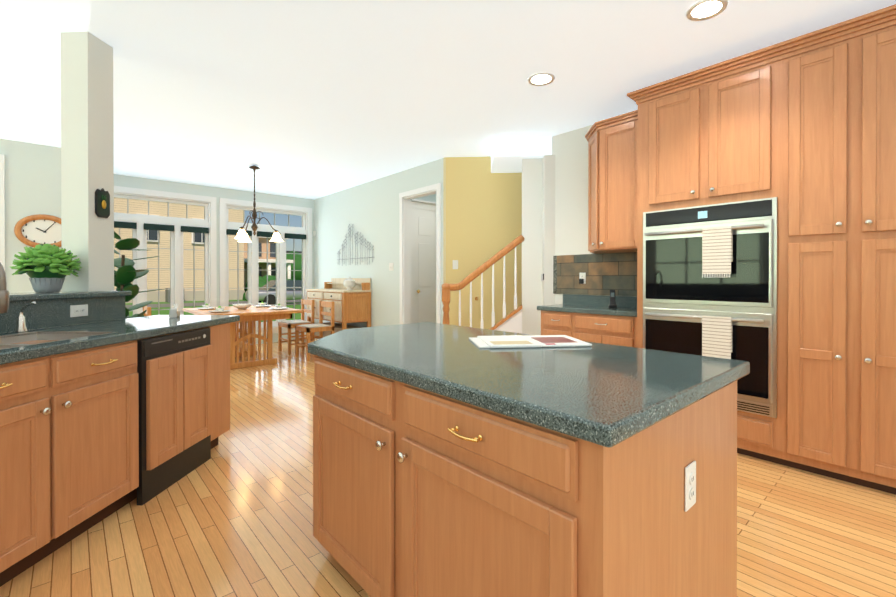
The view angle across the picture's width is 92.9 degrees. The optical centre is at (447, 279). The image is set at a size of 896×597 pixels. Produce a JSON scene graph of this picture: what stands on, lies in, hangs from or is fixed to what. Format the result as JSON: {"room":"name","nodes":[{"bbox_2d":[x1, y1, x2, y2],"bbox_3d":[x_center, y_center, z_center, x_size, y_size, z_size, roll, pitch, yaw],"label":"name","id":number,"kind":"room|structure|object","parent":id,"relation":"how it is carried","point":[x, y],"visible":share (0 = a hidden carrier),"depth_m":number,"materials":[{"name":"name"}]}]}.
{"room":"kitchen","nodes":[
{"label":"kitchen","id":0,"kind":"room"},
{"bbox_2d":[0,138,61,292],"bbox_3d":[-6.854,-0.192,3.144,6.430,2.740,0.165,0,0,-42],"label":"wall","id":1,"kind":"structure","parent":0,"point":[32,178],"depth_m":4.83,"materials":[{"name":"white paint"}]},
{"bbox_2d":[0,154,4,269],"bbox_3d":[-5.555,-0.192,4.271,1.550,2.390,0.199,0,0,-42],"label":"room window","id":2,"kind":"structure","parent":1,"relation":"in","point":[2,209],"depth_m":4.72,"materials":[{"name":"white paint"}]},
{"bbox_2d":[14,214,60,246],"bbox_3d":[-4.686,-0.559,4.944,0.501,0.402,0.040,0,0,-42],"label":"wall clock","id":3,"kind":"object","parent":1,"relation":"attached to","point":[34,230],"visible":0.73,"depth_m":4.92,"materials":[{"name":"brown wood"}]},
{"bbox_2d":[114,174,313,343],"bbox_3d":[-3.968,-0.210,7.313,3.720,2.740,0.150,0,0,-42],"label":"wall","id":4,"kind":"structure","parent":0,"point":[161,185],"depth_m":7.26,"materials":[{"name":"white paint"}]},
{"bbox_2d":[114,186,216,314],"bbox_3d":[-4.576,-0.202,6.740,1.610,2.390,0.199,0,0,-42],"label":"nook window","id":5,"kind":"structure","parent":4,"relation":"in","point":[139,225],"depth_m":6.86,"materials":[{"name":"white paint"}]},
{"bbox_2d":[219,198,311,335],"bbox_3d":[-3.322,-0.207,7.851,1.640,2.390,0.199,0,0,-42],"label":"nook window","id":6,"kind":"structure","parent":4,"relation":"in","point":[227,229],"depth_m":7.79,"materials":[{"name":"white paint"}]},
{"bbox_2d":[314,158,443,327],"bbox_3d":[-1.294,-0.208,6.963,0.120,2.740,3.920,0,0,-42],"label":"wall","id":7,"kind":"structure","parent":0,"point":[369,211],"depth_m":6.76,"materials":[{"name":"white paint"}]},
{"bbox_2d":[337,224,373,265],"bbox_3d":[-1.577,-0.596,7.158,0.020,0.713,1.250,0,0,-42],"label":"wall art","id":8,"kind":"object","parent":7,"relation":"attached to","point":[355,258],"visible":0.94,"depth_m":7.13,"materials":[{"name":"silver metal"}]},
{"bbox_2d":[314,183,440,339],"bbox_3d":[-1.303,-0.048,6.956,0.145,2.420,3.920,0,0,-42],"label":"trim","id":9,"kind":"structure","parent":7,"relation":"attached to","point":[406,197],"depth_m":6.13,"materials":[{"name":"white paint"}]},
{"bbox_2d":[389,263,393,270],"label":"switch plates","id":10,"kind":"object","parent":7,"relation":"attached to","point":[391,265],"depth_m":6.36,"materials":[{"name":"white plastic"}]},
{"bbox_2d":[411,199,435,322],"bbox_3d":[-0.219,-0.051,6.980,0.990,2.425,0.100,0,0,-42],"label":"hall door","id":11,"kind":"structure","parent":7,"relation":"in","point":[423,260],"depth_m":6.86,"materials":[{"name":"white paint"}]},
{"bbox_2d":[0,339,895,596],"bbox_3d":[-1.661,1.223,2.015,12.700,0.080,11.150,0,0,-42],"label":"floor","id":12,"kind":"structure","parent":0,"point":[232,516],"depth_m":1.99,"materials":[{"name":"brown wood"}]},
{"bbox_2d":[0,291,239,586],"bbox_3d":[-2.055,0.652,0.905,3.589,1.070,3.476,0,0,-42],"label":"base cabinet","id":13,"kind":"object","parent":12,"relation":"on","point":[107,408],"depth_m":2.08,"materials":[{"name":"brown wood"}]},
{"bbox_2d":[0,263,35,331],"bbox_3d":[-2.132,0.072,1.995,0.276,0.388,0.406,0,0,-42],"label":"faucet","id":14,"kind":"object","parent":13,"relation":"on","point":[4,308],"visible":1,"depth_m":1.89,"materials":[{"name":"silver metal"}]},
{"bbox_2d":[10,243,81,292],"bbox_3d":[-2.374,-0.071,2.520,0.315,0.291,0.302,0,0,-42],"label":"potted plant","id":15,"kind":"object","parent":13,"relation":"on","point":[46,268],"visible":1,"depth_m":2.46,"materials":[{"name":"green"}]},
{"bbox_2d":[61,31,113,291],"bbox_3d":[-2.345,-0.743,2.775,0.180,1.634,0.190,0,0,3],"label":"post","id":16,"kind":"object","parent":13,"relation":"on","point":[87,148],"visible":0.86,"depth_m":2.68,"materials":[{"name":"white paint"}]},
{"bbox_2d":[95,188,109,217],"bbox_3d":[-2.244,-0.500,2.769,0.022,0.190,0.100,0,0,3],"label":"sign plaque","id":17,"kind":"object","parent":16,"relation":"attached to","point":[102,202],"visible":1,"depth_m":2.76,"materials":[{"name":"black plastic"}]},
{"bbox_2d":[169,304,179,317],"bbox_3d":[-1.940,0.220,3.018,0.081,0.085,0.152,0,0,-42],"label":"salt shaker","id":18,"kind":"object","parent":13,"relation":"on","point":[174,312],"depth_m":2.96,"materials":[{"name":"white ceramic"}]},
{"bbox_2d":[114,231,163,318],"bbox_3d":[-2.642,0.363,3.471,0.569,1.627,0.518,0,0,-42],"label":"plant","id":19,"kind":"object","parent":12,"relation":"on","point":[126,273],"visible":0.4,"depth_m":3.44,"materials":[{"name":"green plant"}]},
{"bbox_2d":[143,305,150,315],"bbox_3d":[-3.624,0.748,5.451,0.420,0.840,0.440,0,0,-42],"label":"chair","id":20,"kind":"object","parent":12,"relation":"on","point":[148,312],"visible":0.06,"depth_m":5.17,"materials":[{"name":"brown wood"}]},
{"bbox_2d":[183,305,303,368],"bbox_3d":[-2.936,0.791,6.061,1.200,0.750,1.500,0,0,-42],"label":"dining table","id":21,"kind":"object","parent":12,"relation":"on","point":[244,327],"visible":0.71,"depth_m":5.75,"materials":[{"name":"brown wood"}]},
{"bbox_2d":[204,305,234,312],"bbox_3d":[-2.955,0.377,5.508,0.257,0.080,0.257,0,0,39],"label":"place setting","id":22,"kind":"object","parent":21,"relation":"on","point":[218,309],"depth_m":5.54,"materials":[{"name":"white ceramic"}]},
{"bbox_2d":[232,304,256,308],"bbox_3d":[-2.916,0.379,6.037,0.257,0.070,0.257,0,0,39],"label":"bowl","id":23,"kind":"object","parent":21,"relation":"on","point":[241,306],"depth_m":5.97,"materials":[{"name":"white ceramic"}]},
{"bbox_2d":[257,302,264,306],"bbox_3d":[-2.850,0.372,6.536,0.257,0.080,0.257,0,0,39],"label":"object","id":24,"kind":"object","parent":21,"relation":"on","point":[262,304],"depth_m":6.49,"materials":[{"name":"white ceramic"}]},
{"bbox_2d":[265,303,287,309],"bbox_3d":[-2.386,0.374,6.012,0.257,0.080,0.257,0,0,39],"label":"place setting","id":25,"kind":"object","parent":21,"relation":"on","point":[277,307],"depth_m":5.99,"materials":[{"name":"white ceramic"}]},
{"bbox_2d":[278,299,313,354],"bbox_3d":[-2.466,0.742,6.918,0.420,0.840,0.440,0,0,-42],"label":"chair","id":26,"kind":"object","parent":12,"relation":"on","point":[289,325],"visible":0.92,"depth_m":6.88,"materials":[{"name":"brown wood"}]},
{"bbox_2d":[295,300,334,360],"bbox_3d":[-2.002,0.744,6.394,0.420,0.840,0.440,0,0,-42],"label":"chair","id":27,"kind":"object","parent":12,"relation":"on","point":[320,327],"visible":0.81,"depth_m":6.36,"materials":[{"name":"brown wood"}]},
{"bbox_2d":[306,278,371,340],"bbox_3d":[-1.866,0.566,7.114,0.525,1.190,1.380,0,0,-42],"label":"hutch","id":28,"kind":"object","parent":12,"relation":"on","point":[353,305],"visible":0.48,"depth_m":6.73,"materials":[{"name":"brown wood"}]},
{"bbox_2d":[343,277,355,289],"bbox_3d":[-1.579,0.054,6.819,0.200,0.215,0.197,0,0,-42],"label":"tureen","id":29,"kind":"object","parent":28,"relation":"on","point":[349,283],"visible":0.96,"depth_m":6.76,"materials":[{"name":"white ceramic"}]},
{"bbox_2d":[442,235,523,328],"bbox_3d":[0.393,0.331,4.795,0.933,1.681,0.101,0,0,3],"label":"balustrade","id":30,"kind":"object","parent":12,"relation":"on","point":[447,288],"visible":0.85,"depth_m":4.77,"materials":[{"name":"brown wood"}]},
{"bbox_2d":[308,350,737,596],"bbox_3d":[0.071,0.749,1.725,0.936,0.872,1.659,0,0,-42],"label":"kitchen island","id":31,"kind":"object","parent":12,"relation":"on","point":[452,461],"depth_m":1.13,"materials":[{"name":"brown wood"}]},
{"bbox_2d":[308,322,749,453],"bbox_3d":[0.086,0.291,1.742,0.940,0.044,1.710,0,0,-42],"label":"island countertop","id":32,"kind":"structure","parent":31,"relation":"on","point":[613,394],"depth_m":1.25,"materials":[{"name":"stone"}]},
{"bbox_2d":[469,335,591,347],"bbox_3d":[0.337,0.261,1.826,0.460,0.013,0.280,0,0,-7],"label":"magazine","id":33,"kind":"object","parent":32,"relation":"on","point":[516,341],"visible":1,"depth_m":1.77,"materials":[{"name":"white paper"}]},
{"bbox_2d":[537,294,636,347],"bbox_3d":[1.399,0.665,3.984,0.500,1.020,1.058,0,0,-42],"label":"base cabinet","id":34,"kind":"object","parent":12,"relation":"on","point":[592,318],"visible":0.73,"depth_m":3.88,"materials":[{"name":"brown wood"}]},
{"bbox_2d":[608,290,616,307],"bbox_3d":[1.520,0.175,3.928,0.070,0.168,0.086,0,0,18],"label":"phone","id":35,"kind":"object","parent":34,"relation":"on","point":[612,304],"visible":1,"depth_m":3.93,"materials":[{"name":"black plastic"}]},
{"bbox_2d":[737,411,770,461],"bbox_3d":[2.020,1.024,3.196,0.618,0.308,0.814,0,0,-42],"label":"base cabinet","id":36,"kind":"object","parent":12,"relation":"on","point":[753,430],"depth_m":2.78,"materials":[{"name":"brown wood"}]},
{"bbox_2d":[643,197,777,417],"bbox_3d":[1.964,0.173,3.143,0.652,1.390,0.834,0,0,-42],"label":"oven","id":37,"kind":"object","parent":36,"relation":"on","point":[709,280],"visible":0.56,"depth_m":2.85,"materials":[{"name":"silver metal"}]},
{"bbox_2d":[771,28,850,482],"bbox_3d":[2.410,-0.113,2.751,0.618,2.584,0.362,0,0,-42],"label":"tall cabinet","id":38,"kind":"object","parent":12,"relation":"on","point":[802,128],"depth_m":2.55,"materials":[{"name":"brown wood"}]},
{"bbox_2d":[851,16,895,494],"bbox_3d":[2.631,-0.111,2.501,0.618,2.584,0.305,0,0,-42],"label":"tall cabinet","id":39,"kind":"object","parent":12,"relation":"on","point":[873,45],"depth_m":2.35,"materials":[{"name":"brown wood"}]},
{"bbox_2d":[0,0,895,198],"bbox_3d":[-1.661,-1.607,2.003,12.700,0.100,11.150,0,0,-42],"label":"ceiling","id":40,"kind":"structure","parent":0,"point":[311,99],"depth_m":3.17,"materials":[{"name":"white paint"}]},
{"bbox_2d":[234,165,283,241],"bbox_3d":[-2.671,-1.056,5.897,0.668,1.034,0.646,0,0,-42],"label":"chandelier","id":41,"kind":"object","parent":40,"relation":"hanging from","point":[242,235],"visible":1,"depth_m":5.83,"materials":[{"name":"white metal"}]},
{"bbox_2d":[527,72,554,85],"bbox_3d":[0.724,-1.556,3.307,0.210,0.011,0.210,0,0,-42],"label":"recessed light","id":42,"kind":"object","parent":40,"relation":"in","point":[542,79],"visible":0.98,"depth_m":3.30,"materials":[{"name":"white glass"}]},
{"bbox_2d":[686,0,727,20],"bbox_3d":[1.486,-1.552,2.447,0.210,0.011,0.210,0,0,-42],"label":"recessed light","id":43,"kind":"object","parent":40,"relation":"in","point":[703,9],"visible":0.98,"depth_m":2.45,"materials":[{"name":"white glass"}]},
{"bbox_2d":[444,136,554,328],"bbox_3d":[1.608,-0.200,5.040,3.375,2.740,0.880,0,0,3],"label":"wall","id":44,"kind":"structure","parent":0,"point":[482,210],"depth_m":5.42,"materials":[{"name":"yellow paint"}]},
{"bbox_2d":[453,260,457,268],"label":"switch plates","id":45,"kind":"object","parent":44,"relation":"attached to","point":[455,265],"depth_m":5.45,"materials":[{"name":"white plastic"}]},
{"bbox_2d":[489,305,521,333],"bbox_3d":[0.422,0.726,4.795,0.808,0.891,0.130,0,0,3],"label":"trim","id":46,"kind":"structure","parent":44,"relation":"attached to","point":[511,321],"depth_m":4.73,"materials":[{"name":"white paint"}]},
{"bbox_2d":[522,124,636,334],"bbox_3d":[2.747,-0.189,2.467,0.732,2.740,5.990,0,0,-42],"label":"wall","id":47,"kind":"structure","parent":0,"point":[570,150],"depth_m":4.61,"materials":[{"name":"white paint"}]},
{"bbox_2d":[553,252,636,295],"bbox_3d":[1.535,-0.054,4.197,0.014,0.413,1.203,0,0,-42],"label":"backsplash","id":48,"kind":"structure","parent":47,"relation":"attached to","point":[606,273],"depth_m":4.24,"materials":[{"name":"tile"}]},
{"bbox_2d":[579,273,585,283],"bbox_3d":[1.366,-0.017,4.350,0.039,0.115,0.070,0,0,-42],"label":"outlet","id":49,"kind":"object","parent":48,"relation":"attached to","point":[582,278],"depth_m":4.34,"materials":[{"name":"white plastic"}]},
{"bbox_2d":[585,110,637,253],"bbox_3d":[1.492,-0.815,3.851,0.529,1.110,0.745,0,0,-42],"label":"upper cabinet","id":50,"kind":"object","parent":47,"relation":"attached to","point":[612,177],"visible":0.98,"depth_m":3.61,"materials":[{"name":"brown wood"}]},
{"bbox_2d":[643,80,698,211],"bbox_3d":[1.886,-0.966,3.339,0.618,0.883,0.409,0,0,-42],"label":"upper cabinet","id":51,"kind":"object","parent":47,"relation":"attached to","point":[670,115],"depth_m":3.15,"materials":[{"name":"brown wood"}]},
{"bbox_2d":[699,56,770,205],"bbox_3d":[2.156,-0.964,3.034,0.618,0.883,0.405,0,0,-42],"label":"upper cabinet","id":52,"kind":"object","parent":47,"relation":"attached to","point":[735,103],"depth_m":2.84,"materials":[{"name":"brown wood"}]},
{"label":"outside","id":53,"kind":"structure","parent":0,"visible":0},
{"bbox_2d":[125,300,300,321],"bbox_3d":[-38.315,1.419,50.712,170.000,0.210,112.740,0,0,-42],"label":"ground","id":54,"kind":"structure","parent":53,"point":[166,305],"depth_m":23.74,"materials":[{"name":"green plant"}]},
{"bbox_2d":[114,198,243,302],"bbox_3d":[-28.746,-3.144,25.864,28.400,9.150,13.600,0,0,-42],"label":"house","id":55,"kind":"structure","parent":54,"relation":"on","point":[158,208],"depth_m":27.87,"materials":[{"name":"beige"}]},
{"bbox_2d":[244,237,292,292],"bbox_3d":[-20.852,-2.217,42.745,6.400,7.150,12.600,0,0,-42],"label":"house","id":56,"kind":"structure","parent":54,"relation":"on","point":[263,257],"depth_m":40.08,"materials":[{"name":"brick"}]},
{"bbox_2d":[243,251,301,300],"bbox_3d":[-15.312,-3.838,36.318,67.788,11.691,45.241,0,0,-42],"label":"trees","id":57,"kind":"object","parent":54,"relation":"on","point":[298,274],"visible":0.08,"depth_m":49.60,"materials":[{"name":"green plant"}]},
{"bbox_2d":[245,280,301,305],"bbox_3d":[-9.257,0.725,24.841,4.400,1.420,1.840,0,0,-42],"label":"car","id":58,"kind":"object","parent":54,"relation":"on","point":[272,294],"visible":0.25,"depth_m":23.93,"materials":[{"name":"grey metal"}]}
]}

